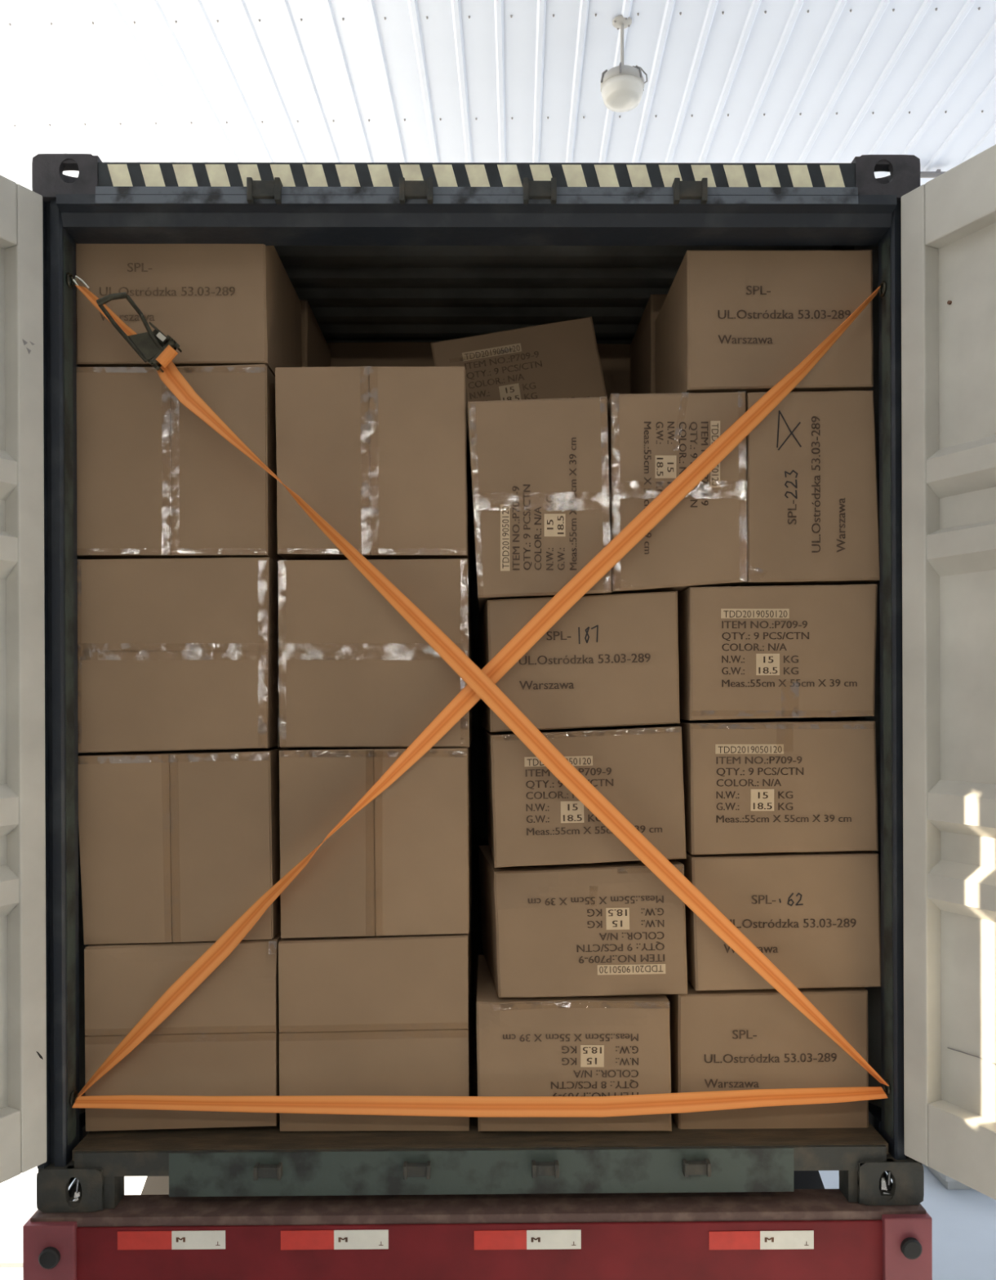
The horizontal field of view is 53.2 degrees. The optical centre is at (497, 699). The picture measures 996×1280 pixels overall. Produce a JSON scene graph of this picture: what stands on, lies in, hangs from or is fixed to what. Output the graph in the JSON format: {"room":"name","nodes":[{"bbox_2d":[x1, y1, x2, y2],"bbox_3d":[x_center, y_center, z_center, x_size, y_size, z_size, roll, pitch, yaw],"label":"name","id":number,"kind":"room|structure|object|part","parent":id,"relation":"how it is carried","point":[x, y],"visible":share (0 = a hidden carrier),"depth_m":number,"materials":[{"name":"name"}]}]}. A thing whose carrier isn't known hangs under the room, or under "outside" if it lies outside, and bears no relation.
{"room":"warehouse loading dock","nodes":[
{"label":"warehouse loading dock","id":0,"kind":"room"},
{"bbox_2d":[0,0,995,191],"bbox_3d":[0.275,-3.314,6.693,10.825,0.163,16.600,0,0,1],"label":"ceiling","id":1,"kind":"structure","parent":0,"point":[113,81],"depth_m":5.19,"materials":[{"name":"grey metal"}]},
{"bbox_3d":[-3.037,-3.232,6.755,0.200,0.025,16.600,0,0,1],"label":"panel","id":2,"kind":"part","parent":1,"relation":"part of","materials":[{"name":"white metal"}]},
{"bbox_3d":[-2.837,-3.233,6.751,0.200,0.025,16.600,0,0,1],"label":"panel","id":3,"kind":"part","parent":1,"relation":"part of","materials":[{"name":"white metal"}]},
{"bbox_3d":[-2.637,-3.234,6.747,0.200,0.025,16.600,0,0,1],"label":"panel","id":4,"kind":"part","parent":1,"relation":"part of","materials":[{"name":"white metal"}]},
{"bbox_3d":[-2.437,-3.235,6.743,0.200,0.025,16.600,0,0,1],"label":"panel","id":5,"kind":"part","parent":1,"relation":"part of","materials":[{"name":"white metal"}]},
{"bbox_3d":[-2.237,-3.235,6.740,0.200,0.025,16.600,0,0,1],"label":"panel","id":6,"kind":"part","parent":1,"relation":"part of","materials":[{"name":"white metal"}]},
{"bbox_3d":[-2.037,-3.236,6.736,0.200,0.025,16.600,0,0,1],"label":"panel","id":7,"kind":"part","parent":1,"relation":"part of","materials":[{"name":"white metal"}]},
{"bbox_3d":[-1.837,-3.237,6.732,0.200,0.025,16.600,0,0,1],"label":"panel","id":8,"kind":"part","parent":1,"relation":"part of","materials":[{"name":"white metal"}]},
{"bbox_3d":[-1.637,-3.238,6.729,0.200,0.025,16.600,0,0,1],"label":"panel","id":9,"kind":"part","parent":1,"relation":"part of","materials":[{"name":"white metal"}]},
{"bbox_3d":[-1.437,-3.238,6.725,0.200,0.025,16.600,0,0,1],"label":"panel","id":10,"kind":"part","parent":1,"relation":"part of","materials":[{"name":"white metal"}]},
{"bbox_3d":[-1.237,-3.239,6.721,0.200,0.025,16.600,0,0,1],"label":"panel","id":11,"kind":"part","parent":1,"relation":"part of","materials":[{"name":"white metal"}]},
{"bbox_3d":[-1.037,-3.240,6.718,0.200,0.025,16.600,0,0,1],"label":"panel","id":12,"kind":"part","parent":1,"relation":"part of","materials":[{"name":"white metal"}]},
{"bbox_3d":[-0.837,-3.241,6.714,0.200,0.025,16.600,0,0,1],"label":"panel","id":13,"kind":"part","parent":1,"relation":"part of","materials":[{"name":"white metal"}]},
{"bbox_3d":[-0.637,-3.241,6.710,0.200,0.025,16.600,0,0,1],"label":"panel","id":14,"kind":"part","parent":1,"relation":"part of","materials":[{"name":"white metal"}]},
{"bbox_3d":[-0.437,-3.242,6.706,0.200,0.025,16.600,0,0,1],"label":"panel","id":15,"kind":"part","parent":1,"relation":"part of","materials":[{"name":"white metal"}]},
{"bbox_3d":[-0.237,-3.243,6.703,0.200,0.025,16.600,0,0,1],"label":"panel","id":16,"kind":"part","parent":1,"relation":"part of","materials":[{"name":"white metal"}]},
{"bbox_3d":[-0.037,-3.244,6.699,0.200,0.025,16.600,0,0,1],"label":"panel","id":17,"kind":"part","parent":1,"relation":"part of","materials":[{"name":"white metal"}]},
{"bbox_3d":[0.163,-3.244,6.695,0.200,0.025,16.600,0,0,1],"label":"panel","id":18,"kind":"part","parent":1,"relation":"part of","materials":[{"name":"white metal"}]},
{"bbox_3d":[0.363,-3.245,6.692,0.200,0.025,16.600,0,0,1],"label":"panel","id":19,"kind":"part","parent":1,"relation":"part of","materials":[{"name":"white metal"}]},
{"bbox_3d":[0.563,-3.246,6.688,0.200,0.025,16.600,0,0,1],"label":"panel","id":20,"kind":"part","parent":1,"relation":"part of","materials":[{"name":"white metal"}]},
{"bbox_2d":[600,14,647,112],"bbox_3d":[0.594,-3.043,4.754,0.225,0.396,0.207,0,0,44],"label":"ceiling lamp","id":21,"kind":"object","parent":1,"relation":"hanging from","point":[622,86],"visible":1,"depth_m":4.70,"materials":[{"name":"grey"}]},
{"bbox_3d":[0.594,-3.109,4.754,0.017,0.227,0.017,0,0,-1],"label":"stem","id":22,"kind":"part","parent":21,"relation":"part of","materials":[{"name":"grey metal"}]},
{"bbox_3d":[0.593,-3.233,4.754,0.092,0.016,0.092,0,0,-1],"label":"mounting plate","id":23,"kind":"part","parent":21,"relation":"part of","materials":[{"name":"grey"}]},
{"bbox_3d":[0.595,-2.884,4.754,0.204,0.078,0.204,0,0,-1],"label":"lamp shade","id":24,"kind":"part","parent":21,"relation":"part of","materials":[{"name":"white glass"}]},
{"bbox_3d":[0.763,-3.247,6.684,0.200,0.025,16.600,0,0,1],"label":"panel","id":25,"kind":"part","parent":1,"relation":"part of","materials":[{"name":"white metal"}]},
{"bbox_3d":[0.963,-3.248,6.681,0.200,0.025,16.600,0,0,1],"label":"panel","id":26,"kind":"part","parent":1,"relation":"part of","materials":[{"name":"white metal"}]},
{"bbox_3d":[1.163,-3.248,6.677,0.200,0.025,16.600,0,0,1],"label":"panel","id":27,"kind":"part","parent":1,"relation":"part of","materials":[{"name":"white metal"}]},
{"bbox_3d":[1.363,-3.249,6.673,0.200,0.025,16.600,0,0,1],"label":"panel","id":28,"kind":"part","parent":1,"relation":"part of","materials":[{"name":"white metal"}]},
{"bbox_3d":[1.563,-3.250,6.669,0.200,0.025,16.600,0,0,1],"label":"panel","id":29,"kind":"part","parent":1,"relation":"part of","materials":[{"name":"white metal"}]},
{"bbox_3d":[1.763,-3.251,6.666,0.200,0.025,16.600,0,0,1],"label":"panel","id":30,"kind":"part","parent":1,"relation":"part of","materials":[{"name":"white metal"}]},
{"bbox_3d":[1.963,-3.252,6.662,0.200,0.025,16.600,0,0,1],"label":"panel","id":31,"kind":"part","parent":1,"relation":"part of","materials":[{"name":"white metal"}]},
{"bbox_3d":[2.163,-3.252,6.658,0.200,0.025,16.600,0,0,1],"label":"panel","id":32,"kind":"part","parent":1,"relation":"part of","materials":[{"name":"white metal"}]},
{"bbox_2d":[920,168,946,177],"bbox_3d":[2.627,-3.218,6.093,0.240,0.043,0.036,0,0,-1],"label":"conduit pipe","id":33,"kind":"object","parent":1,"relation":"attached to","point":[922,174],"visible":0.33,"depth_m":6.08,"materials":[{"name":"grey metal"}]},
{"bbox_3d":[2.362,-3.253,6.655,0.200,0.025,16.600,0,0,1],"label":"panel","id":34,"kind":"part","parent":1,"relation":"part of","materials":[{"name":"white metal"}]},
{"bbox_3d":[2.562,-3.254,6.651,0.200,0.025,16.600,0,0,1],"label":"panel","id":35,"kind":"part","parent":1,"relation":"part of","materials":[{"name":"white metal"}]},
{"bbox_3d":[2.762,-3.255,6.647,0.200,0.025,16.600,0,0,1],"label":"panel","id":36,"kind":"part","parent":1,"relation":"part of","materials":[{"name":"white metal"}]},
{"bbox_3d":[2.962,-3.255,6.644,0.200,0.025,16.600,0,0,1],"label":"panel","id":37,"kind":"part","parent":1,"relation":"part of","materials":[{"name":"white metal"}]},
{"bbox_2d":[0,1164,995,1279],"bbox_3d":[-0.201,2.781,20.003,90.000,0.004,80.000,0,0,-1],"label":"floor","id":38,"kind":"structure","parent":0,"point":[964,1220],"depth_m":5.31,"materials":[{"name":"concrete"}]},
{"bbox_2d":[22,1170,932,1279],"bbox_3d":[-0.077,2.058,5.837,2.458,1.474,6.332,0,0,-1],"label":"trailer","id":39,"kind":"object","parent":38,"relation":"on","point":[811,1232],"visible":0.39,"depth_m":2.71,"materials":[{"name":"red paint"}]},
{"bbox_3d":[-1.210,1.660,2.733,0.138,0.488,0.115,0,0,-1],"label":"plate","id":40,"kind":"part","parent":39,"relation":"part of","materials":[{"name":"red paint"}]},
{"bbox_2d":[0,144,995,1212],"bbox_3d":[-0.109,-0.051,5.279,3.570,2.896,7.154,0,0,-1],"label":"shipping container","id":41,"kind":"object","parent":39,"relation":"on","point":[376,251],"visible":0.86,"depth_m":2.73,"materials":[{"name":"metal"}]},
{"bbox_3d":[-1.536,-0.054,2.225,0.053,2.320,1.020,0,0,29],"label":"container door","id":42,"kind":"part","parent":41,"relation":"part of","materials":[{"name":"grey paint"}]},
{"bbox_3d":[-1.233,-0.044,2.812,0.072,2.660,0.175,0,0,-1],"label":"corner post","id":43,"kind":"part","parent":41,"relation":"part of","materials":[{"name":"black metal"}]},
{"bbox_3d":[-1.263,1.301,5.833,0.060,0.120,5.895,0,0,-1],"label":"rail","id":44,"kind":"part","parent":41,"relation":"part of","materials":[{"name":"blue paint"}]},
{"bbox_2d":[84,930,281,1131],"bbox_3d":[-0.908,0.962,3.107,0.544,0.538,0.553,0,0,-1],"label":"carton","id":45,"kind":"object","parent":41,"relation":"in","point":[223,1039],"visible":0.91,"depth_m":2.83,"materials":[{"name":"cardboard"}]},
{"bbox_2d":[77,745,288,944],"bbox_3d":[-0.931,0.426,3.121,0.563,0.551,0.554,0,0,-1],"label":"carton","id":46,"kind":"object","parent":45,"relation":"on","point":[175,846],"visible":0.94,"depth_m":2.85,"materials":[{"name":"cardboard"}]},
{"bbox_2d":[76,556,279,752],"bbox_3d":[-0.934,-0.128,3.115,0.553,0.560,0.554,0,0,-1],"label":"carton","id":47,"kind":"object","parent":46,"relation":"on","point":[174,654],"visible":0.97,"depth_m":2.84,"materials":[{"name":"cardboard"}]},
{"bbox_2d":[75,364,285,562],"bbox_3d":[-0.939,-0.685,3.115,0.549,0.546,0.554,0,0,-1],"label":"carton","id":48,"kind":"object","parent":47,"relation":"on","point":[154,480],"visible":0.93,"depth_m":2.84,"materials":[{"name":"cardboard"}]},
{"bbox_2d":[75,243,302,377],"bbox_3d":[-0.938,-1.155,3.115,0.549,0.390,0.552,0,0,-1],"label":"carton","id":49,"kind":"object","parent":48,"relation":"on","point":[223,304],"visible":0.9,"depth_m":2.84,"materials":[{"name":"cardboard"}]},
{"bbox_2d":[299,300,330,367],"bbox_3d":[-0.936,-1.186,3.680,0.551,0.386,0.502,0,0,-1],"label":"carton","id":50,"kind":"object","parent":41,"relation":"in","point":[315,348],"visible":0.07,"depth_m":3.52,"materials":[{"name":"cardboard"}]},
{"bbox_2d":[278,913,472,1131],"bbox_3d":[-0.358,0.959,3.117,0.544,0.563,0.554,0,0,-1],"label":"carton","id":51,"kind":"object","parent":41,"relation":"on","point":[376,1015],"visible":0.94,"depth_m":2.84,"materials":[{"name":"cardboard"}]},
{"bbox_2d":[279,743,471,937],"bbox_3d":[-0.359,0.412,3.122,0.544,0.542,0.553,0,0,-1],"label":"carton","id":52,"kind":"object","parent":51,"relation":"on","point":[402,864],"visible":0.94,"depth_m":2.85,"materials":[{"name":"cardboard"}]},
{"bbox_2d":[278,558,471,747],"bbox_3d":[-0.359,-0.132,3.121,0.546,0.543,0.554,0,0,-1],"label":"carton","id":53,"kind":"object","parent":52,"relation":"on","point":[353,672],"visible":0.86,"depth_m":2.85,"materials":[{"name":"cardboard"}]},
{"bbox_2d":[275,366,471,577],"bbox_3d":[-0.366,-0.683,3.120,0.551,0.540,0.554,0,0,-1],"label":"carton","id":54,"kind":"object","parent":53,"relation":"on","point":[380,454],"visible":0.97,"depth_m":2.85,"materials":[{"name":"cardboard"}]},
{"bbox_2d":[326,342,434,368],"bbox_3d":[-0.503,-1.260,4.290,0.561,0.370,0.551,0,0,-1],"label":"carton","id":55,"kind":"object","parent":41,"relation":"in","point":[368,354],"visible":0.16,"depth_m":4.02,"materials":[{"name":"cardboard"}]},
{"bbox_3d":[-0.054,-1.375,2.712,2.080,0.048,0.005,0,0,-1],"label":"drip rail","id":56,"kind":"part","parent":41,"relation":"part of","materials":[{"name":"grey metal"}]},
{"bbox_2d":[75,286,879,1101],"bbox_3d":[-0.054,-0.020,2.811,2.280,2.279,0.046,0,0,-1],"label":"strap","id":57,"kind":"object","parent":41,"relation":"attached to","point":[659,508],"visible":0.98,"depth_m":2.81,"materials":[{"name":"orange fabric"}]},
{"bbox_2d":[71,1086,888,1117],"bbox_3d":[-0.046,1.127,2.767,2.252,0.065,0.045,0,0,-1],"label":"strap","id":58,"kind":"object","parent":41,"relation":"attached to","point":[683,1102],"visible":1,"depth_m":2.77,"materials":[{"name":"orange fabric"}]},
{"bbox_3d":[-0.045,1.275,2.793,2.240,0.065,0.099,0,0,-1],"label":"sill rail","id":59,"kind":"part","parent":41,"relation":"part of","materials":[{"name":"metal"}]},
{"bbox_2d":[72,275,888,1086],"bbox_3d":[-0.048,-0.047,2.753,2.263,2.271,0.092,0,0,-1],"label":"strap","id":60,"kind":"object","parent":41,"relation":"attached to","point":[154,348],"visible":1,"depth_m":2.77,"materials":[{"name":"fabric"}]},
{"bbox_3d":[-1.001,-1.015,2.715,0.183,0.185,0.030,0,0,-3],"label":"ratchet handle","id":61,"kind":"part","parent":60,"relation":"part of","materials":[{"name":"metal"}]},
{"bbox_3d":[-0.043,1.304,2.771,1.722,0.120,0.062,0,0,-1],"label":"door sill","id":62,"kind":"part","parent":41,"relation":"part of","materials":[{"name":"green paint"}]},
{"bbox_2d":[476,955,671,1132],"bbox_3d":[0.214,1.046,3.097,0.555,0.370,0.554,0,0,-1],"label":"carton","id":63,"kind":"object","parent":41,"relation":"on","point":[580,1046],"visible":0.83,"depth_m":2.82,"materials":[{"name":"cardboard"}]},
{"bbox_2d":[478,844,687,997],"bbox_3d":[0.239,0.665,3.122,0.604,0.380,0.554,0,0,-1],"label":"carton","id":64,"kind":"object","parent":63,"relation":"on","point":[605,928],"visible":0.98,"depth_m":2.85,"materials":[{"name":"cardboard"}]},
{"bbox_2d":[484,724,686,867],"bbox_3d":[0.248,0.281,3.127,0.582,0.403,0.554,0,0,-1],"label":"carton","id":65,"kind":"object","parent":64,"relation":"on","point":[533,819],"visible":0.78,"depth_m":2.86,"materials":[{"name":"cardboard"}]},
{"bbox_2d":[479,591,679,732],"bbox_3d":[0.230,-0.109,3.137,0.584,0.405,0.552,0,0,-1],"label":"carton","id":66,"kind":"object","parent":65,"relation":"on","point":[610,660],"visible":0.98,"depth_m":2.86,"materials":[{"name":"cardboard"}]},
{"bbox_2d":[467,396,611,613],"bbox_3d":[0.117,-0.579,3.115,0.410,0.574,0.554,0,0,-1],"label":"carton","id":67,"kind":"object","parent":66,"relation":"on","point":[540,469],"visible":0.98,"depth_m":2.84,"materials":[{"name":"cardboard"}]},
{"bbox_2d":[607,391,746,594],"bbox_3d":[0.517,-0.598,3.128,0.392,0.573,0.554,0,0,-1],"label":"carton","id":68,"kind":"object","parent":66,"relation":"on","point":[653,438],"visible":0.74,"depth_m":2.86,"materials":[{"name":"cardboard"}]},
{"bbox_2d":[596,343,631,399],"bbox_3d":[0.634,-1.260,4.300,0.561,0.365,0.552,0,0,-1],"label":"carton","id":69,"kind":"object","parent":41,"relation":"in","point":[615,358],"visible":0.11,"depth_m":4.03,"materials":[{"name":"cardboard"}]},
{"bbox_2d":[630,293,667,394],"bbox_3d":[0.799,-1.214,3.697,0.542,0.388,0.501,0,0,-1],"label":"carton","id":70,"kind":"object","parent":41,"relation":"in","point":[642,346],"visible":0.15,"depth_m":3.56,"materials":[{"name":"cardboard"}]},
{"bbox_2d":[665,979,868,1128],"bbox_3d":[0.792,1.046,3.138,0.551,0.407,0.553,0,0,-1],"label":"carton","id":71,"kind":"object","parent":41,"relation":"on","point":[743,1039],"visible":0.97,"depth_m":2.87,"materials":[{"name":"cardboard"}]},
{"bbox_2d":[675,850,880,991],"bbox_3d":[0.830,0.642,3.133,0.547,0.391,0.553,0,0,-1],"label":"carton","id":72,"kind":"object","parent":71,"relation":"on","point":[815,916],"visible":0.84,"depth_m":2.86,"materials":[{"name":"cardboard"}]},
{"bbox_2d":[663,717,878,854],"bbox_3d":[0.822,0.254,3.132,0.542,0.383,0.554,0,0,-1],"label":"carton","id":73,"kind":"object","parent":72,"relation":"on","point":[792,784],"visible":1,"depth_m":2.86,"materials":[{"name":"cardboard"}]},
{"bbox_2d":[677,584,877,719],"bbox_3d":[0.820,-0.136,3.132,0.543,0.390,0.554,0,0,-1],"label":"carton","id":74,"kind":"object","parent":73,"relation":"on","point":[786,651],"visible":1,"depth_m":2.86,"materials":[{"name":"cardboard"}]},
{"bbox_2d":[737,390,879,586],"bbox_3d":[0.907,-0.614,3.133,0.384,0.552,0.552,0,0,-1],"label":"carton","id":75,"kind":"object","parent":74,"relation":"on","point":[812,513],"visible":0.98,"depth_m":2.86,"materials":[{"name":"cardboard"}]},
{"bbox_2d":[655,249,873,395],"bbox_3d":[0.810,-1.093,3.131,0.537,0.401,0.554,0,0,-1],"label":"carton","id":76,"kind":"object","parent":75,"relation":"on","point":[727,321],"visible":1,"depth_m":2.86,"materials":[{"name":"cardboard"}]},
{"bbox_3d":[1.106,-1.468,5.853,0.060,0.050,5.895,0,0,-1],"label":"rail","id":77,"kind":"part","parent":41,"relation":"part of","materials":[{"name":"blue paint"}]},
{"bbox_3d":[1.117,1.292,5.856,0.060,0.120,5.895,0,0,-1],"label":"rail","id":78,"kind":"part","parent":41,"relation":"part of","materials":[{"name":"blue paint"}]},
{"bbox_3d":[1.133,-0.053,2.834,0.072,2.660,0.175,0,0,-1],"label":"corner post","id":79,"kind":"part","parent":41,"relation":"part of","materials":[{"name":"black metal"}]},
{"bbox_3d":[1.398,-0.065,2.239,0.053,2.320,1.020,0,0,-27],"label":"container door","id":80,"kind":"part","parent":41,"relation":"part of","materials":[{"name":"grey paint"}]},
{"bbox_3d":[1.114,1.651,2.755,0.130,0.488,0.115,0,0,-1],"label":"plate","id":81,"kind":"part","parent":39,"relation":"part of","materials":[{"name":"red paint"}]},
{"bbox_2d":[924,1164,969,1189],"bbox_3d":[3.182,2.654,5.884,1.300,0.260,0.500,0,0,-1],"label":"concrete block","id":82,"kind":"object","parent":38,"relation":"on","point":[948,1183],"visible":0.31,"depth_m":5.65,"materials":[{"name":"white concrete"}]},
{"bbox_2d":[431,316,608,475],"bbox_3d":[0.081,-1.080,3.609,0.627,0.474,0.394,0,0,-1],"label":"carton","id":83,"kind":"object","parent":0,"point":[558,359],"visible":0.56,"depth_m":3.42,"materials":[{"name":"cardboard"}]}
]}

